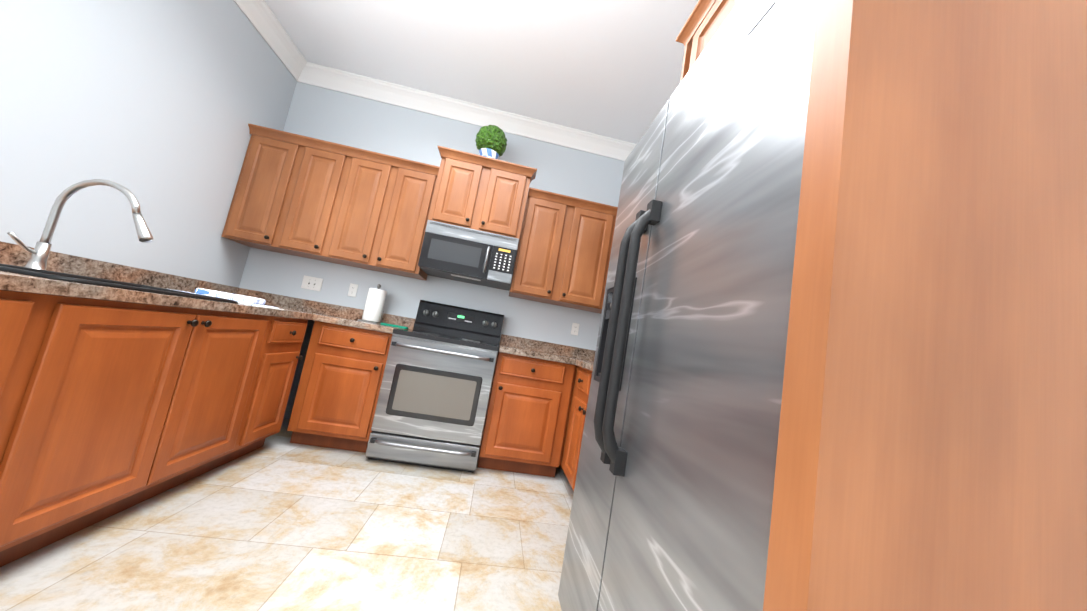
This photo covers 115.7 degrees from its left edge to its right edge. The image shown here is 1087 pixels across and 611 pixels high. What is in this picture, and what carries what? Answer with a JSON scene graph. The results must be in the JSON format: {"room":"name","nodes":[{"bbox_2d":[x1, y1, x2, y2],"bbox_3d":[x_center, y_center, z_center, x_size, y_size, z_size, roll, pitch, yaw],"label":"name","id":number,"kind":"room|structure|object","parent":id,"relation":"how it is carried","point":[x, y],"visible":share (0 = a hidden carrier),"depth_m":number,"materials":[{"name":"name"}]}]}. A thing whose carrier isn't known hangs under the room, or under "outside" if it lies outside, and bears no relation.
{"room":"kitchen","nodes":[
{"label":"kitchen","id":0,"kind":"room"},
{"bbox_2d":[0,0,296,287],"bbox_3d":[-2.153,-0.995,-0.164,0.100,3.120,6.400,11,-7,-6],"label":"wall","id":1,"kind":"structure","parent":0,"point":[155,107],"depth_m":1.96,"materials":[{"name":"white paint"}]},
{"bbox_2d":[0,418,573,610],"bbox_3d":[-0.669,0.902,-0.148,3.700,0.080,6.600,11,-7,-6],"label":"floor","id":2,"kind":"structure","parent":0,"point":[278,521],"depth_m":1.44,"materials":[{"name":"tile"}]},
{"bbox_2d":[0,290,63,481],"bbox_3d":[-1.910,0.260,0.382,0.951,0.870,1.050,11,-7,-6],"label":"base cabinet","id":3,"kind":"object","parent":2,"relation":"on","point":[27,319],"depth_m":0.98,"materials":[{"name":"brown wood"}]},
{"bbox_2d":[0,296,279,566],"bbox_3d":[-2.044,0.357,1.393,0.951,0.870,1.000,11,-7,-6],"label":"base cabinet","id":4,"kind":"object","parent":2,"relation":"on","point":[109,408],"depth_m":1.27,"materials":[{"name":"brown wood"}]},
{"bbox_2d":[240,317,307,456],"bbox_3d":[-2.136,0.423,2.087,0.951,0.870,0.405,11,-7,-6],"label":"base cabinet","id":5,"kind":"object","parent":2,"relation":"on","point":[279,371],"depth_m":2.14,"materials":[{"name":"brown wood"}]},
{"bbox_2d":[0,241,415,333],"bbox_3d":[-1.645,-0.120,1.176,1.509,0.140,3.717,11,-7,-6],"label":"countertop","id":6,"kind":"structure","parent":5,"relation":"on","point":[18,255],"depth_m":1.85,"materials":[{"name":"stone"}]},
{"bbox_2d":[7,179,153,269],"bbox_3d":[-1.840,-0.319,1.376,0.397,0.427,0.144,11,-7,-6],"label":"faucet","id":7,"kind":"object","parent":6,"relation":"on","point":[40,254],"visible":0.9,"depth_m":1.41,"materials":[{"name":"silver metal"}]},
{"bbox_2d":[0,263,237,308],"bbox_3d":[-1.787,0.013,1.394,0.470,0.225,0.780,11,-7,-6],"label":"sink","id":8,"kind":"object","parent":6,"relation":"in","point":[67,277],"visible":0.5,"depth_m":1.33,"materials":[{"name":"black"}]},
{"bbox_2d":[170,289,283,309],"bbox_3d":[-1.827,-0.038,1.931,0.550,0.010,0.271,11,-7,-6],"label":"towel","id":9,"kind":"object","parent":6,"relation":"on","point":[254,304],"visible":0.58,"depth_m":1.92,"materials":[{"name":"white fabric"}]},
{"bbox_2d":[195,288,265,304],"bbox_3d":[-1.809,-0.052,1.985,0.296,0.034,0.126,11,-7,-10],"label":"folded towel","id":10,"kind":"object","parent":9,"relation":"on","point":[220,294],"visible":1,"depth_m":1.93,"materials":[{"name":"white fabric"}]},
{"bbox_2d":[358,284,386,323],"bbox_3d":[-1.449,-0.019,2.942,0.157,0.338,0.156,11,-7,-6],"label":"paper towel holder","id":11,"kind":"object","parent":6,"relation":"on","point":[374,304],"visible":0.98,"depth_m":2.88,"materials":[{"name":"white paper"}]},
{"bbox_2d":[380,323,408,328],"bbox_3d":[-1.253,0.172,2.878,0.212,0.018,0.092,11,-7,-10],"label":"cloth","id":12,"kind":"object","parent":6,"relation":"on","point":[397,326],"visible":1,"depth_m":2.84,"materials":[{"name":"teal fabric"}]},
{"bbox_2d":[287,321,393,452],"bbox_3d":[-1.468,0.611,2.683,0.554,0.870,0.648,11,-7,-6],"label":"base cabinet","id":13,"kind":"object","parent":2,"relation":"on","point":[337,395],"visible":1,"depth_m":2.41,"materials":[{"name":"brown wood"}]},
{"bbox_2d":[365,300,503,472],"bbox_3d":[-0.786,0.570,2.710,0.756,1.188,0.730,11,-7,-6],"label":"range","id":14,"kind":"object","parent":2,"relation":"on","point":[433,397],"visible":0.96,"depth_m":2.41,"materials":[{"name":"grey metal"}]},
{"bbox_2d":[477,351,576,477],"bbox_3d":[0.147,0.915,2.869,1.217,0.870,0.648,11,-7,-6],"label":"base cabinet","id":15,"kind":"object","parent":2,"relation":"on","point":[526,420],"visible":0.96,"depth_m":2.56,"materials":[{"name":"brown wood"}]},
{"bbox_2d":[561,366,588,485],"bbox_3d":[0.503,0.925,2.428,0.616,0.870,0.498,11,-7,-6],"label":"base cabinet","id":16,"kind":"object","parent":2,"relation":"on","point":[575,426],"depth_m":2.39,"materials":[{"name":"brown wood"}]},
{"bbox_2d":[499,334,595,370],"bbox_3d":[0.315,0.359,2.316,1.219,0.140,1.890,11,-7,-6],"label":"countertop","id":17,"kind":"structure","parent":16,"relation":"on","point":[582,357],"depth_m":3.18,"materials":[{"name":"stone"}]},
{"bbox_2d":[571,370,591,491],"bbox_3d":[0.565,0.880,1.960,0.616,0.870,0.450,11,-7,-6],"label":"base cabinet","id":18,"kind":"object","parent":2,"relation":"on","point":[587,384],"depth_m":2.19,"materials":[{"name":"brown wood"}]},
{"bbox_2d":[680,43,691,82],"bbox_3d":[0.756,0.068,1.429,0.661,2.402,0.020,11,-7,-6],"label":"panel","id":19,"kind":"object","parent":2,"relation":"on","point":[686,59],"visible":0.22,"depth_m":1.52,"materials":[{"name":"brown wood"}]},
{"bbox_2d":[558,0,816,610],"bbox_3d":[0.622,0.286,0.910,0.908,1.806,0.908,11,-7,-6],"label":"fridge","id":20,"kind":"object","parent":2,"relation":"on","point":[671,507],"visible":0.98,"depth_m":0.67,"materials":[{"name":"grey metal"}]},
{"bbox_2d":[763,0,1086,610],"bbox_3d":[0.768,-0.045,0.463,0.896,2.402,0.052,11,-7,-6],"label":"panel","id":21,"kind":"object","parent":2,"relation":"on","point":[932,447],"visible":1,"depth_m":0.39,"materials":[{"name":"brown wood"}]},
{"bbox_2d":[239,82,624,445],"bbox_3d":[-0.821,-0.358,3.245,3.700,3.120,0.100,11,-7,-6],"label":"wall","id":22,"kind":"structure","parent":0,"point":[325,114],"depth_m":3.21,"materials":[{"name":"white paint"}]},
{"bbox_2d":[221,131,300,255],"bbox_3d":[-2.259,-0.912,2.882,0.398,0.872,0.336,11,-7,-6],"label":"upper cabinet","id":23,"kind":"object","parent":22,"relation":"attached to","point":[261,194],"depth_m":2.72,"materials":[{"name":"brown wood"}]},
{"bbox_2d":[301,275,322,290],"bbox_3d":[-2.038,-0.195,3.006,0.162,0.115,0.015,11,-7,-6],"label":"light switch","id":24,"kind":"object","parent":22,"relation":"attached to","point":[312,283],"visible":1,"depth_m":3.01,"materials":[{"name":"white plastic"}]},
{"bbox_2d":[277,143,348,263],"bbox_3d":[-1.884,-0.841,2.925,0.370,0.872,0.336,11,-7,-6],"label":"upper cabinet","id":25,"kind":"object","parent":22,"relation":"attached to","point":[311,198],"depth_m":2.77,"materials":[{"name":"brown wood"}]},
{"bbox_2d":[347,283,357,296],"bbox_3d":[-1.701,-0.136,3.049,0.070,0.115,0.008,11,-7,-6],"label":"electrical outlet","id":26,"kind":"object","parent":22,"relation":"attached to","point":[352,291],"visible":1,"depth_m":3.05,"materials":[{"name":"white plastic"}]},
{"bbox_2d":[325,151,396,272],"bbox_3d":[-1.523,-0.773,2.966,0.370,0.872,0.336,11,-7,-6],"label":"upper cabinet","id":27,"kind":"object","parent":22,"relation":"attached to","point":[360,215],"depth_m":2.81,"materials":[{"name":"brown wood"}]},
{"bbox_2d":[373,163,438,280],"bbox_3d":[-1.162,-0.705,3.008,0.370,0.872,0.336,11,-7,-6],"label":"upper cabinet","id":28,"kind":"object","parent":22,"relation":"attached to","point":[407,211],"depth_m":2.85,"materials":[{"name":"brown wood"}]},
{"bbox_2d":[428,146,536,247],"bbox_3d":[-0.545,-0.917,3.049,0.838,0.616,0.457,11,-7,-6],"label":"upper cabinet","id":29,"kind":"object","parent":22,"relation":"attached to","point":[480,193],"visible":1,"depth_m":2.86,"materials":[{"name":"brown wood"}]},
{"bbox_2d":[418,220,518,290],"bbox_3d":[-0.631,-0.421,2.983,0.754,0.392,0.468,11,-7,-6],"label":"microwave","id":30,"kind":"object","parent":29,"relation":"attached to","point":[464,254],"visible":1,"depth_m":2.81,"materials":[{"name":"grey metal"}]},
{"bbox_2d":[475,125,506,158],"bbox_3d":[-0.470,-1.409,3.037,0.282,0.368,0.283,11,-7,-6],"label":"topiary plant","id":31,"kind":"object","parent":29,"relation":"on","point":[491,141],"visible":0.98,"depth_m":2.95,"materials":[{"name":"green plant"}]},
{"bbox_2d":[509,196,615,313],"bbox_3d":[0.364,-0.419,3.167,1.218,0.872,0.368,11,-7,-6],"label":"upper cabinet","id":32,"kind":"object","parent":22,"relation":"attached to","point":[563,254],"visible":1,"depth_m":3.00,"materials":[{"name":"brown wood"}]},
{"bbox_2d":[571,323,578,335],"bbox_3d":[0.304,0.227,3.281,0.070,0.115,0.008,11,-7,-6],"label":"electrical outlet","id":33,"kind":"object","parent":22,"relation":"attached to","point":[575,329],"visible":1,"depth_m":3.28,"materials":[{"name":"white plastic"}]},
{"bbox_2d":[265,0,698,143],"bbox_3d":[-0.121,-2.229,0.223,3.700,0.080,6.600,11,-7,-6],"label":"ceiling","id":34,"kind":"structure","parent":0,"point":[610,68],"depth_m":2.62,"materials":[{"name":"white paint"}]},
{"bbox_2d":[234,0,635,160],"bbox_3d":[-0.141,-2.120,0.210,3.494,0.140,6.394,11,-7,-6],"label":"crown molding","id":35,"kind":"structure","parent":34,"relation":"attached to","point":[264,20],"depth_m":3.23,"materials":[{"name":"white paint"}]},
{"bbox_3d":[1.362,-0.332,0.239,0.100,3.120,6.400,11,-7,-6],"label":"wall","id":36,"kind":"structure","parent":0,"visible":0},
{"bbox_2d":[676,0,738,71],"bbox_3d":[0.966,-0.910,1.074,0.692,0.639,1.044,11,-7,-6],"label":"upper cabinet","id":37,"kind":"object","parent":36,"relation":"attached to","point":[706,19],"visible":0.06,"depth_m":1.40,"materials":[{"name":"brown wood"}]},
{"bbox_3d":[0.901,-0.429,2.296,0.368,0.872,1.549,11,-7,-6],"label":"upper cabinet","id":38,"kind":"object","parent":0,"visible":0},
{"bbox_2d":[528,187,617,215],"bbox_3d":[0.280,-0.917,3.032,0.840,0.066,0.040,11,-7,-6],"label":"crown molding","id":39,"kind":"structure","parent":38,"relation":"attached to","point":[571,201],"depth_m":3.00,"materials":[{"name":"brown wood"}]}
]}

